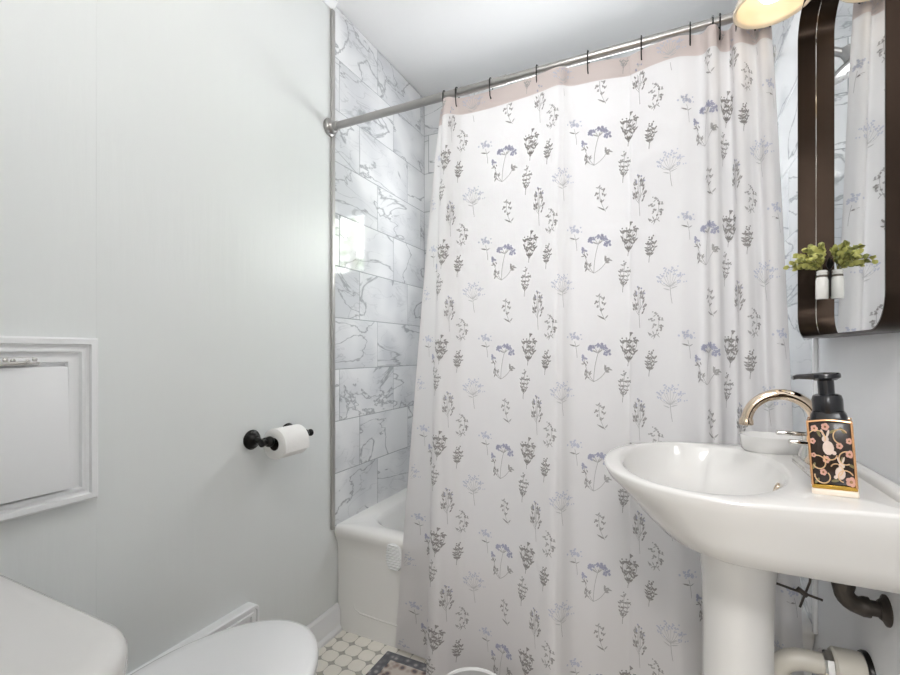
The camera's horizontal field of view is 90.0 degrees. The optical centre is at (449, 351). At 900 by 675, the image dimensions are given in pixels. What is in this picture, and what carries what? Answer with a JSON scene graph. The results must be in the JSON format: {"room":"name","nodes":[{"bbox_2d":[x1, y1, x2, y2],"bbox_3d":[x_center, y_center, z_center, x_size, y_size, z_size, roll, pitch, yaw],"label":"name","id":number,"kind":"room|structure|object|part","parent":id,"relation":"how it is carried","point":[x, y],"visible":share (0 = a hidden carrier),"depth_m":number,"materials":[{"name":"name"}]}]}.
{"room":"bathroom","nodes":[
{"label":"bathroom","id":0,"kind":"room"},
{"bbox_2d":[0,0,423,674],"bbox_3d":[-0.625,-0.130,1.522,0.126,2.440,2.248,0,0,26],"label":"wall","id":1,"kind":"structure","parent":0,"point":[165,164],"depth_m":1.27,"materials":[{"name":"paint"}]},
{"bbox_2d":[0,336,97,521],"bbox_3d":[-0.865,0.147,0.848,0.034,0.356,0.354,0,0,26],"label":"access panel","id":2,"kind":"object","parent":1,"relation":"attached to","point":[49,385],"visible":1,"depth_m":0.92,"materials":[{"name":"white paint"}]},
{"bbox_3d":[-0.863,0.019,0.847,0.029,0.018,0.156,0,0,26],"label":"handle","id":3,"kind":"part","parent":2,"relation":"part of","materials":[{"name":"silver metal"}]},
{"bbox_3d":[-0.865,0.160,0.849,0.025,0.258,0.240,0,0,26],"label":"door","id":4,"kind":"part","parent":2,"relation":"part of","materials":[{"name":"white paint"}]},
{"bbox_2d":[127,602,258,674],"bbox_3d":[-0.706,0.872,1.181,0.034,0.200,0.482,0,0,26],"label":"baseboard","id":5,"kind":"structure","parent":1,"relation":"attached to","point":[248,612],"depth_m":1.30,"materials":[{"name":"white paint"}]},
{"bbox_2d":[243,423,313,449],"bbox_3d":[-0.545,0.273,1.448,0.094,0.062,0.212,0,0,26],"label":"toilet paper holder","id":6,"kind":"object","parent":1,"relation":"attached to","point":[252,439],"visible":0.65,"depth_m":1.38,"materials":[{"name":"black metal"}]},
{"bbox_3d":[-0.567,0.273,1.377,0.072,0.033,0.031,0,0,26],"label":"arm","id":7,"kind":"part","parent":6,"relation":"part of","materials":[{"name":"black metal"}]},
{"bbox_2d":[264,424,309,459],"bbox_3d":[-0.519,0.284,1.431,0.096,0.095,0.103,0,0,26],"label":"toilet paper roll","id":8,"kind":"object","parent":6,"relation":"on","point":[292,439],"visible":0.87,"depth_m":1.40,"materials":[{"name":"paper"}]},
{"bbox_2d":[306,603,341,649],"bbox_3d":[-0.714,1.038,1.175,0.024,0.105,1.305,0,0,26],"label":"baseboard","id":9,"kind":"structure","parent":1,"relation":"attached to","point":[326,626],"depth_m":1.69,"materials":[{"name":"white paint"}]},
{"bbox_2d":[322,0,337,9],"bbox_3d":[-0.719,-1.335,1.162,0.027,0.030,1.278,0,0,26],"label":"trim","id":10,"kind":"structure","parent":1,"relation":"attached to","point":[331,4],"depth_m":1.72,"materials":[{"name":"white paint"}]},
{"bbox_2d":[330,9,334,529],"bbox_3d":[-0.452,-0.318,1.738,0.011,2.005,0.018,0,0,26],"label":"trim","id":11,"kind":"structure","parent":1,"relation":"attached to","point":[332,12],"depth_m":1.73,"materials":[{"name":"metal"}]},
{"bbox_3d":[-0.293,-0.330,2.072,0.001,2.039,0.729,0,0,26],"label":"tile panel","id":12,"kind":"part","parent":1,"relation":"part of","materials":[{"name":"white stone"}]},
{"bbox_2d":[323,12,733,136],"bbox_3d":[0.211,-0.860,1.404,1.497,0.068,0.068,0,0,26],"label":"curtain rod","id":13,"kind":"object","parent":1,"relation":"attached to","point":[331,127],"visible":0.7,"depth_m":1.39,"materials":[{"name":"metal"}]},
{"bbox_2d":[587,50,589,73],"bbox_3d":[0.403,-0.843,1.312,0.005,0.070,0.036,0,0,26],"label":"curtain hook","id":14,"kind":"object","parent":13,"relation":"hanging from","point":[587,50],"visible":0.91,"depth_m":1.30,"materials":[{"name":"black metal"}]},
{"bbox_2d":[395,23,803,674],"bbox_3d":[0.319,0.111,1.320,1.187,1.903,0.132,0,0,26],"label":"shower curtain","id":15,"kind":"object","parent":14,"relation":"hanging from","point":[604,272],"visible":0.91,"depth_m":1.29,"materials":[{"name":"white fabric"}]},
{"bbox_2d":[689,21,690,45],"bbox_3d":[0.640,-0.843,1.199,0.005,0.070,0.036,0,0,26],"label":"curtain hook","id":16,"kind":"object","parent":13,"relation":"hanging from","point":[690,21],"visible":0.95,"depth_m":1.19,"materials":[{"name":"black metal"}]},
{"bbox_2d":[718,13,720,39],"bbox_3d":[0.701,-0.843,1.170,0.005,0.070,0.036,0,0,26],"label":"curtain hook","id":17,"kind":"object","parent":13,"relation":"hanging from","point":[719,27],"visible":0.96,"depth_m":1.16,"materials":[{"name":"black metal"}]},
{"bbox_2d":[316,630,426,674],"bbox_3d":[0.102,1.119,1.175,1.737,0.062,2.248,0,0,26],"label":"floor","id":18,"kind":"structure","parent":0,"point":[347,653],"depth_m":1.62,"materials":[{"name":"tile"}]},
{"bbox_2d":[0,574,318,674],"bbox_3d":[-0.508,0.712,0.767,0.546,0.756,0.730,0,0,26],"label":"toilet","id":19,"kind":"object","parent":18,"relation":"on","point":[41,634],"visible":1,"depth_m":0.60,"materials":[{"name":"white ceramic"}]},
{"bbox_3d":[-0.618,0.355,0.537,0.546,0.042,0.220,0,0,26],"label":"tank lid","id":20,"kind":"part","parent":19,"relation":"part of","materials":[{"name":"white ceramic"}]},
{"bbox_3d":[-0.472,0.671,0.892,0.368,0.032,0.473,0,0,26],"label":"lid","id":21,"kind":"part","parent":19,"relation":"part of","materials":[{"name":"white plastic"}]},
{"bbox_2d":[366,651,425,674],"bbox_3d":[0.014,1.085,1.252,0.755,0.007,0.472,0,0,26],"label":"bath mat","id":22,"kind":"object","parent":18,"relation":"on","point":[391,663],"visible":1,"depth_m":1.55,"materials":[{"name":"fabric"}]},
{"bbox_2d":[447,667,495,674],"bbox_3d":[0.057,0.968,1.131,0.183,0.226,0.183,0,0,26],"label":"basket","id":23,"kind":"object","parent":22,"relation":"on","point":[466,670],"visible":1,"depth_m":1.21,"materials":[{"name":"white plastic"}]},
{"bbox_2d":[334,488,814,674],"bbox_3d":[0.377,0.881,1.751,1.496,0.417,0.718,0,0,26],"label":"bathtub","id":24,"kind":"object","parent":18,"relation":"on","point":[368,591],"visible":0.2,"depth_m":1.72,"materials":[{"name":"white ceramic"}]},
{"bbox_2d":[386,543,401,570],"bbox_3d":[-0.204,0.743,1.633,0.064,0.104,0.017,0,0,26],"label":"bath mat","id":25,"kind":"object","parent":24,"relation":"attached to","point":[393,552],"visible":1,"depth_m":1.63,"materials":[{"name":"white fabric"}]},
{"bbox_2d":[604,441,899,674],"bbox_3d":[0.552,0.648,0.911,0.453,0.884,0.502,0,0,26],"label":"pedestal sink","id":26,"kind":"object","parent":18,"relation":"on","point":[750,518],"visible":0.95,"depth_m":0.76,"materials":[{"name":"white ceramic"}]},
{"bbox_2d":[604,441,899,593],"bbox_3d":[0.552,0.303,0.911,0.453,0.194,0.502,0,0,26],"label":"basin","id":27,"kind":"object","parent":26,"relation":"in","point":[744,512],"depth_m":0.71,"materials":[{"name":"white ceramic"}]},
{"bbox_2d":[739,431,801,454],"bbox_3d":[0.729,0.207,1.022,0.122,0.037,0.098,0,0,26],"label":"soap dish","id":28,"kind":"object","parent":26,"relation":"on","point":[752,441],"visible":0.81,"depth_m":1.00,"materials":[{"name":"white ceramic"}]},
{"bbox_2d":[739,389,811,476],"bbox_3d":[0.645,0.149,0.867,0.151,0.154,0.156,0,0,26],"label":"faucet","id":29,"kind":"object","parent":26,"relation":"on","point":[801,460],"visible":0.49,"depth_m":0.87,"materials":[{"name":"silver metal"}]},
{"bbox_3d":[0.696,0.184,0.900,0.073,0.051,0.036,0,0,26],"label":"handle","id":30,"kind":"part","parent":29,"relation":"part of","materials":[{"name":"silver metal"}]},
{"bbox_3d":[0.651,0.184,0.806,0.073,0.051,0.036,0,0,26],"label":"handle","id":31,"kind":"part","parent":29,"relation":"part of","materials":[{"name":"silver metal"}]},
{"bbox_3d":[0.690,0.217,0.845,0.052,0.018,0.156,0,0,26],"label":"plate","id":32,"kind":"part","parent":29,"relation":"part of","materials":[{"name":"white ceramic"}]},
{"bbox_2d":[776,578,822,607],"bbox_3d":[0.671,0.453,0.899,0.117,0.107,0.012,0,0,26],"label":"handle","id":33,"kind":"object","parent":26,"relation":"attached to","point":[798,589],"visible":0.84,"depth_m":0.89,"materials":[{"name":"metal"}]},
{"bbox_3d":[0.671,0.469,0.898,0.117,0.031,0.005,0,0,26],"label":"rod","id":34,"kind":"part","parent":33,"relation":"part of","materials":[{"name":"metal"}]},
{"bbox_2d":[774,646,875,674],"bbox_3d":[0.667,0.621,0.863,0.208,0.146,0.078,0,0,26],"label":"trap","id":35,"kind":"object","parent":26,"relation":"attached to","point":[833,660],"visible":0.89,"depth_m":0.84,"materials":[{"name":"plastic"}]},
{"bbox_2d":[792,372,859,498],"bbox_3d":[0.599,0.128,0.720,0.082,0.192,0.050,0,0,41],"label":"soap dispenser","id":36,"kind":"object","parent":26,"relation":"on","point":[830,433],"visible":1,"depth_m":0.70,"materials":[{"name":"black plastic"}]},
{"bbox_2d":[810,410,848,422],"bbox_3d":[0.605,0.148,0.714,0.053,0.112,0.041,0,0,41],"label":"bottle","id":37,"kind":"object","parent":36,"relation":"on","point":[816,416],"depth_m":0.70,"materials":[{"name":"black plastic"}]},
{"bbox_2d":[336,0,737,96],"bbox_3d":[0.102,-1.380,1.175,1.737,0.060,2.248,0,0,26],"label":"ceiling","id":38,"kind":"structure","parent":0,"point":[437,46],"depth_m":1.87,"materials":[{"name":"paint"}]},
{"bbox_2d":[424,23,732,271],"bbox_3d":[0.559,-0.130,2.132,1.497,2.440,0.126,0,0,26],"label":"wall","id":39,"kind":"structure","parent":0,"point":[431,112],"depth_m":2.38,"materials":[{"name":"paint"}]},
{"bbox_2d":[771,10,899,674],"bbox_3d":[0.829,-0.130,0.828,0.126,2.440,2.248,0,0,26],"label":"wall","id":40,"kind":"structure","parent":0,"point":[868,385],"depth_m":0.92,"materials":[{"name":"paint"}]},
{"bbox_2d":[732,0,810,29],"bbox_3d":[0.669,-0.884,0.844,0.189,0.172,0.573,0,0,26],"label":"vanity light","id":41,"kind":"object","parent":40,"relation":"attached to","point":[747,14],"visible":1,"depth_m":1.09,"materials":[{"name":"glass"}]},
{"bbox_3d":[0.745,-0.848,1.038,0.058,0.071,0.058,0,0,26],"label":"bulb","id":42,"kind":"part","parent":41,"relation":"part of","materials":[{"name":"white glass"}]},
{"bbox_2d":[773,45,775,62],"bbox_3d":[0.948,-0.941,1.564,0.294,0.157,0.152,0,0,26],"label":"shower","id":43,"kind":"object","parent":40,"relation":"attached to","point":[774,46],"visible":0.02,"depth_m":1.48,"materials":[{"name":"silver metal"}]},
{"bbox_3d":[1.048,-0.330,1.431,0.001,2.039,0.729,0,0,26],"label":"tile panel","id":44,"kind":"part","parent":40,"relation":"part of","materials":[{"name":"white stone"}]},
{"bbox_2d":[812,338,817,634],"bbox_3d":[0.889,-0.333,1.097,0.009,2.035,0.014,0,0,26],"label":"trim","id":45,"kind":"structure","parent":40,"relation":"attached to","point":[814,340],"depth_m":1.09,"materials":[{"name":"white paint"}]},
{"bbox_2d":[798,0,899,337],"bbox_3d":[0.753,-0.419,0.856,0.046,0.777,0.480,0,0,26],"label":"wall mirror","id":46,"kind":"object","parent":40,"relation":"attached to","point":[849,50],"visible":1,"depth_m":0.87,"materials":[{"name":"brown metal"}]},
{"bbox_2d":[815,258,830,299],"bbox_3d":[0.812,-0.160,0.981,0.024,0.090,0.023,0,0,26],"label":"vase","id":47,"kind":"object","parent":46,"relation":"attached to","point":[822,283],"visible":1,"depth_m":0.97,"materials":[{"name":"white ceramic"}]},
{"bbox_2d":[783,242,825,270],"bbox_3d":[0.795,-0.200,0.989,0.086,0.078,0.076,0,0,-11],"label":"bunch","id":48,"kind":"object","parent":47,"relation":"in","point":[815,259],"visible":1,"depth_m":0.99,"materials":[{"name":"green plant"}]},
{"bbox_3d":[0.765,-0.419,0.850,0.004,0.769,0.472,0,0,26],"label":"glass","id":49,"kind":"part","parent":46,"relation":"part of","materials":[{"name":"silver mirror"}]},
{"bbox_2d":[831,582,893,627],"bbox_3d":[0.696,0.405,0.767,0.074,0.105,0.050,0,0,26],"label":"pipe","id":50,"kind":"object","parent":40,"relation":"attached to","point":[863,606],"visible":0.84,"depth_m":0.76,"materials":[{"name":"metal"}]}
]}

